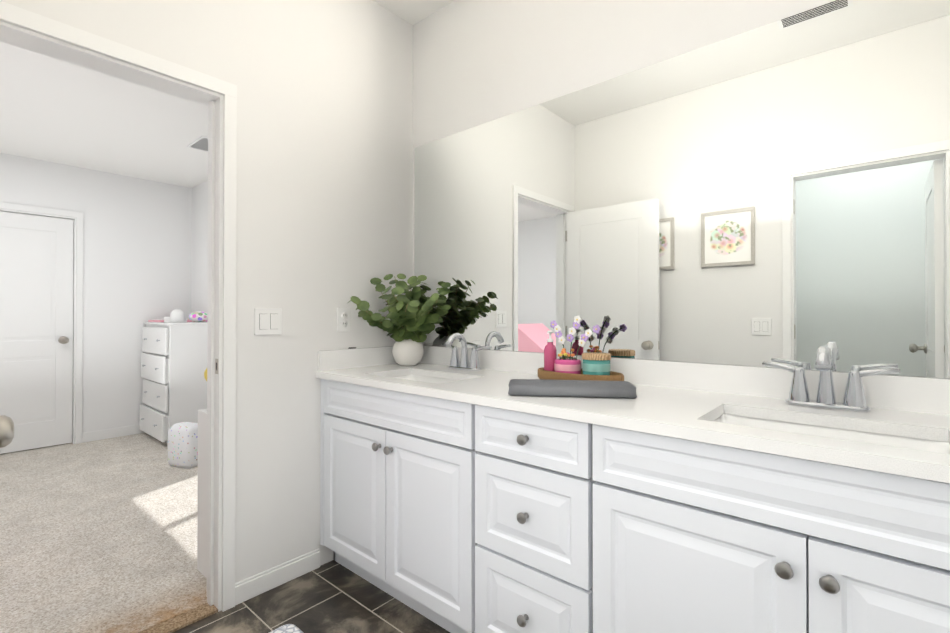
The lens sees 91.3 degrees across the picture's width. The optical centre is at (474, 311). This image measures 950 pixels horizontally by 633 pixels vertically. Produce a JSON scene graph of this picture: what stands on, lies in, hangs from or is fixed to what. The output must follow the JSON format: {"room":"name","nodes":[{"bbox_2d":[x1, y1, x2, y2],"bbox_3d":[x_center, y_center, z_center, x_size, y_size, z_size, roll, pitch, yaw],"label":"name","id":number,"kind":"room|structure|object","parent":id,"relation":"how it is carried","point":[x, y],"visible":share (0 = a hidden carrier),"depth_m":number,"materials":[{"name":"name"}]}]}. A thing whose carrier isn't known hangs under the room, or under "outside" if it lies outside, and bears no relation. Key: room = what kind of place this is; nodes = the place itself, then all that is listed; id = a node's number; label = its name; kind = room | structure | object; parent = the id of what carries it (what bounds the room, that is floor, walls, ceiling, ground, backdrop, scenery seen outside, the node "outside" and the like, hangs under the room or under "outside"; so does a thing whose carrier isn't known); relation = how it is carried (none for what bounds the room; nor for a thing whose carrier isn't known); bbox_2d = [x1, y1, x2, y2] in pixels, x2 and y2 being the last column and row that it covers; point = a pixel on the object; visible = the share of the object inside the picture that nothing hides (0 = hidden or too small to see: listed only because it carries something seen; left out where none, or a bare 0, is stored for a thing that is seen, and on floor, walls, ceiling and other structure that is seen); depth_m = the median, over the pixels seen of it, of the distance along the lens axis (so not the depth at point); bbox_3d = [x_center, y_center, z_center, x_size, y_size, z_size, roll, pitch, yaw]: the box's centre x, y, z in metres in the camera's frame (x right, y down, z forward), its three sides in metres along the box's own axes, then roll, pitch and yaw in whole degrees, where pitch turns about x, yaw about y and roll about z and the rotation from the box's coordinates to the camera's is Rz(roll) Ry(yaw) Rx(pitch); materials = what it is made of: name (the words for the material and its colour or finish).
{"room":"bathroom","nodes":[
{"label":"bathroom","id":0,"kind":"room"},
{"bbox_2d":[0,415,13,447],"bbox_3d":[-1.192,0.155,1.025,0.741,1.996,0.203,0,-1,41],"label":"door knob","id":1,"kind":"object","parent":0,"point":[6,430],"depth_m":0.88,"materials":[{"name":"white metal"}]},
{"bbox_2d":[0,153,191,432],"bbox_3d":[-4.170,-0.059,3.521,0.120,2.480,3.820,0,-1,41],"label":"wall","id":2,"kind":"structure","parent":0,"point":[137,240],"depth_m":4.36,"materials":[{"name":"white paint"}]},
{"bbox_2d":[0,211,73,453],"bbox_3d":[-3.851,0.170,3.869,0.203,1.988,0.764,0,-1,41],"label":"bedroom door","id":3,"kind":"structure","parent":2,"relation":"in","point":[36,324],"depth_m":3.97,"materials":[{"name":"white wood"}]},
{"bbox_2d":[0,202,82,443],"bbox_3d":[-3.861,0.146,3.877,0.150,2.076,0.885,0,-1,41],"label":"door frame","id":4,"kind":"structure","parent":2,"relation":"attached to","point":[77,217],"depth_m":4.14,"materials":[{"name":"white wood"}]},
{"bbox_2d":[82,424,144,442],"bbox_3d":[-3.248,1.132,4.478,0.012,0.088,0.835,0,-1,41],"label":"baseboard","id":5,"kind":"structure","parent":2,"relation":"attached to","point":[109,433],"depth_m":4.30,"materials":[{"name":"white wood"}]},
{"bbox_2d":[0,433,206,632],"bbox_3d":[-2.895,1.218,2.408,3.495,0.112,3.820,0,-1,41],"label":"floor carpet","id":6,"kind":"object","parent":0,"point":[98,536],"depth_m":2.38,"materials":[{"name":"beige carpet"}]},
{"bbox_2d":[139,322,206,443],"bbox_3d":[-2.821,0.637,4.395,0.738,1.076,0.473,0,-1,41],"label":"dresser","id":7,"kind":"object","parent":6,"relation":"on","point":[173,369],"visible":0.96,"depth_m":4.15,"materials":[{"name":"white wood"}]},
{"bbox_2d":[148,309,207,322],"bbox_3d":[-2.794,0.039,4.419,0.645,0.118,0.370,0,-1,41],"label":"clutter","id":8,"kind":"object","parent":7,"relation":"on","point":[177,316],"visible":1,"depth_m":4.25,"materials":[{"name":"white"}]},
{"bbox_2d":[167,422,197,468],"bbox_3d":[-2.203,1.014,3.556,0.247,0.310,0.178,0,0,21],"label":"pouf","id":9,"kind":"object","parent":6,"relation":"on","point":[182,445],"visible":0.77,"depth_m":3.47,"materials":[{"name":"white fabric"}]},
{"bbox_2d":[197,409,206,577],"bbox_3d":[-0.932,0.802,2.283,0.230,0.718,0.705,0,-1,41],"label":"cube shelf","id":10,"kind":"object","parent":6,"relation":"on","point":[202,504],"visible":0.15,"depth_m":2.05,"materials":[{"name":"white wood"}]},
{"bbox_2d":[204,368,206,410],"bbox_3d":[-1.168,0.338,2.090,0.090,0.205,0.090,0,-1,41],"label":"lamp","id":11,"kind":"object","parent":10,"relation":"on","point":[205,374],"visible":0.04,"depth_m":2.06,"materials":[{"name":"yellow"}]},
{"bbox_2d":[0,42,207,187],"bbox_3d":[-3.365,-1.353,2.832,4.650,0.100,3.820,0,-1,41],"label":"ceiling","id":12,"kind":"structure","parent":0,"point":[54,110],"depth_m":3.19,"materials":[{"name":"white paint"}]},
{"bbox_2d":[187,136,207,151],"bbox_3d":[-2.077,-1.293,3.595,0.320,0.009,0.170,0,-1,41],"label":"ceiling vent","id":13,"kind":"object","parent":12,"relation":"in","point":[201,143],"visible":0.48,"depth_m":3.58,"materials":[{"name":"white metal"}]},
{"bbox_2d":[139,603,217,632],"bbox_3d":[-1.272,1.213,1.555,0.075,0.110,0.975,0,-1,41],"label":"carpet edge","id":14,"kind":"structure","parent":0,"point":[178,622],"depth_m":1.75,"materials":[{"name":"beige carpet"}]},
{"bbox_2d":[191,180,207,313],"bbox_3d":[-1.701,-0.202,3.831,3.450,2.770,0.120,0,-1,41],"label":"wall","id":15,"kind":"structure","parent":0,"point":[199,276],"depth_m":4.68,"materials":[{"name":"white paint"}]},
{"bbox_2d":[0,0,412,582],"bbox_3d":[-1.601,-0.219,1.218,0.120,2.770,3.700,0,-1,41],"label":"wall","id":16,"kind":"structure","parent":0,"point":[324,222],"depth_m":2.06,"materials":[{"name":"white paint"}]},
{"bbox_2d":[0,1,236,611],"bbox_3d":[-1.289,0.131,1.577,0.150,2.076,0.855,0,-1,41],"label":"door frame","id":17,"kind":"structure","parent":16,"relation":"attached to","point":[32,31],"depth_m":1.82,"materials":[{"name":"white wood"}]},
{"bbox_2d":[254,308,281,335],"bbox_3d":[-0.871,0.041,1.960,0.010,0.115,0.116,0,-1,41],"label":"light switch","id":18,"kind":"object","parent":16,"relation":"attached to","point":[267,321],"visible":1,"depth_m":1.96,"materials":[{"name":"white plastic"}]},
{"bbox_2d":[235,548,319,604],"bbox_3d":[-0.837,1.129,1.992,0.012,0.085,0.375,0,-1,41],"label":"baseboard","id":19,"kind":"structure","parent":16,"relation":"attached to","point":[264,581],"depth_m":1.96,"materials":[{"name":"white wood"}]},
{"bbox_2d":[337,308,349,331],"bbox_3d":[-0.631,0.038,2.238,0.010,0.115,0.070,0,-1,41],"label":"electrical outlet","id":20,"kind":"object","parent":16,"relation":"attached to","point":[343,319],"visible":1,"depth_m":2.23,"materials":[{"name":"white plastic"}]},
{"bbox_2d":[318,346,395,368],"bbox_3d":[-0.533,0.228,2.340,0.020,0.092,0.557,0,-1,41],"label":"backsplash","id":21,"kind":"structure","parent":16,"relation":"attached to","point":[342,358],"depth_m":2.26,"materials":[{"name":"white stone"}]},
{"bbox_2d":[421,345,949,412],"bbox_3d":[0.573,0.224,1.764,2.446,0.092,0.020,0,-1,41],"label":"backsplash","id":22,"kind":"structure","parent":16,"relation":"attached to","point":[922,394],"depth_m":1.51,"materials":[{"name":"white stone"}]},
{"bbox_2d":[172,560,449,632],"bbox_3d":[-0.545,1.211,0.374,2.570,0.100,3.820,0,-1,41],"label":"floor","id":23,"kind":"structure","parent":0,"point":[332,596],"depth_m":1.81,"materials":[{"name":"brown tile"}]},
{"bbox_2d":[269,624,302,632],"bbox_3d":[-0.559,1.161,1.253,0.850,0.010,0.570,0,-1,41],"label":"bath mat","id":24,"kind":"object","parent":23,"relation":"on","point":[289,628],"visible":1,"depth_m":1.69,"materials":[{"name":"white fabric"}]},
{"bbox_2d":[316,373,949,632],"bbox_3d":[0.385,0.733,1.543,2.446,0.870,0.596,0,-1,41],"label":"bathroom vanity","id":25,"kind":"object","parent":23,"relation":"on","point":[680,497],"depth_m":1.22,"materials":[{"name":"white wood"}]},
{"bbox_2d":[316,361,949,476],"bbox_3d":[0.387,0.283,1.549,2.446,0.030,0.588,0,-1,41],"label":"countertop","id":26,"kind":"structure","parent":25,"relation":"on","point":[654,406],"depth_m":1.25,"materials":[{"name":"white stone"}]},
{"bbox_2d":[348,274,450,365],"bbox_3d":[-0.351,0.043,2.242,0.368,0.459,0.454,0,-1,41],"label":"plant","id":27,"kind":"object","parent":26,"relation":"on","point":[414,315],"visible":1,"depth_m":2.29,"materials":[{"name":"green plant"}]},
{"bbox_2d":[380,369,459,380],"bbox_3d":[-0.226,0.368,1.994,0.490,0.157,0.300,0,-1,41],"label":"sink","id":28,"kind":"object","parent":26,"relation":"in","point":[415,376],"depth_m":2.16,"materials":[{"name":"white ceramic"}]},
{"bbox_2d":[442,333,491,370],"bbox_3d":[-0.082,0.184,2.161,0.310,0.174,0.155,0,-1,41],"label":"faucet","id":29,"kind":"object","parent":26,"relation":"on","point":[464,363],"visible":1,"depth_m":2.17,"materials":[{"name":"silver metal"}]},
{"bbox_2d":[508,379,636,397],"bbox_3d":[0.311,0.250,1.517,0.400,0.035,0.158,0,0,8],"label":"towel","id":30,"kind":"object","parent":26,"relation":"on","point":[575,388],"visible":1,"depth_m":1.46,"materials":[{"name":"grey fabric"}]},
{"bbox_2d":[538,367,623,380],"bbox_3d":[0.395,0.247,1.773,0.352,0.043,0.184,0,-1,41],"label":"tray","id":31,"kind":"object","parent":26,"relation":"on","point":[543,374],"visible":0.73,"depth_m":1.70,"materials":[{"name":"wood"}]},
{"bbox_2d":[544,331,556,371],"bbox_3d":[0.297,0.168,1.855,0.050,0.185,0.064,0,-1,41],"label":"soap bottle","id":32,"kind":"object","parent":31,"relation":"on","point":[550,353],"visible":0.83,"depth_m":1.84,"materials":[{"name":"pink plastic"}]},
{"bbox_2d":[550,316,600,373],"bbox_3d":[0.382,0.137,1.780,0.216,0.246,0.101,0,-1,41],"label":"flower box","id":33,"kind":"object","parent":31,"relation":"on","point":[565,364],"visible":0.98,"depth_m":1.77,"materials":[{"name":"pink"}]},
{"bbox_2d":[582,352,610,374],"bbox_3d":[0.451,0.207,1.727,0.105,0.105,0.105,0,-1,41],"label":"candle","id":34,"kind":"object","parent":31,"relation":"on","point":[595,363],"visible":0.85,"depth_m":1.68,"materials":[{"name":"teal glass"}]},
{"bbox_2d":[708,409,949,452],"bbox_3d":[0.809,0.362,1.099,0.490,0.157,0.300,0,-1,41],"label":"sink","id":35,"kind":"object","parent":26,"relation":"in","point":[913,437],"depth_m":1.18,"materials":[{"name":"white ceramic"}]},
{"bbox_2d":[762,345,900,411],"bbox_3d":[0.953,0.178,1.266,0.310,0.174,0.155,0,-1,41],"label":"faucet","id":36,"kind":"object","parent":26,"relation":"on","point":[854,398],"visible":1,"depth_m":1.28,"materials":[{"name":"silver metal"}]},
{"bbox_2d":[373,0,453,24],"bbox_3d":[-0.590,-1.659,0.432,2.690,0.100,3.820,0,-1,41],"label":"ceiling","id":37,"kind":"structure","parent":0,"point":[413,12],"depth_m":2.44,"materials":[{"name":"white paint"}]},
{"bbox_2d":[413,0,949,378],"bbox_3d":[0.618,-0.215,1.819,2.690,2.770,0.126,0,-1,41],"label":"mirror","id":38,"kind":"object","parent":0,"point":[778,191],"depth_m":1.62,"materials":[{"name":"clear glass"}]}
]}

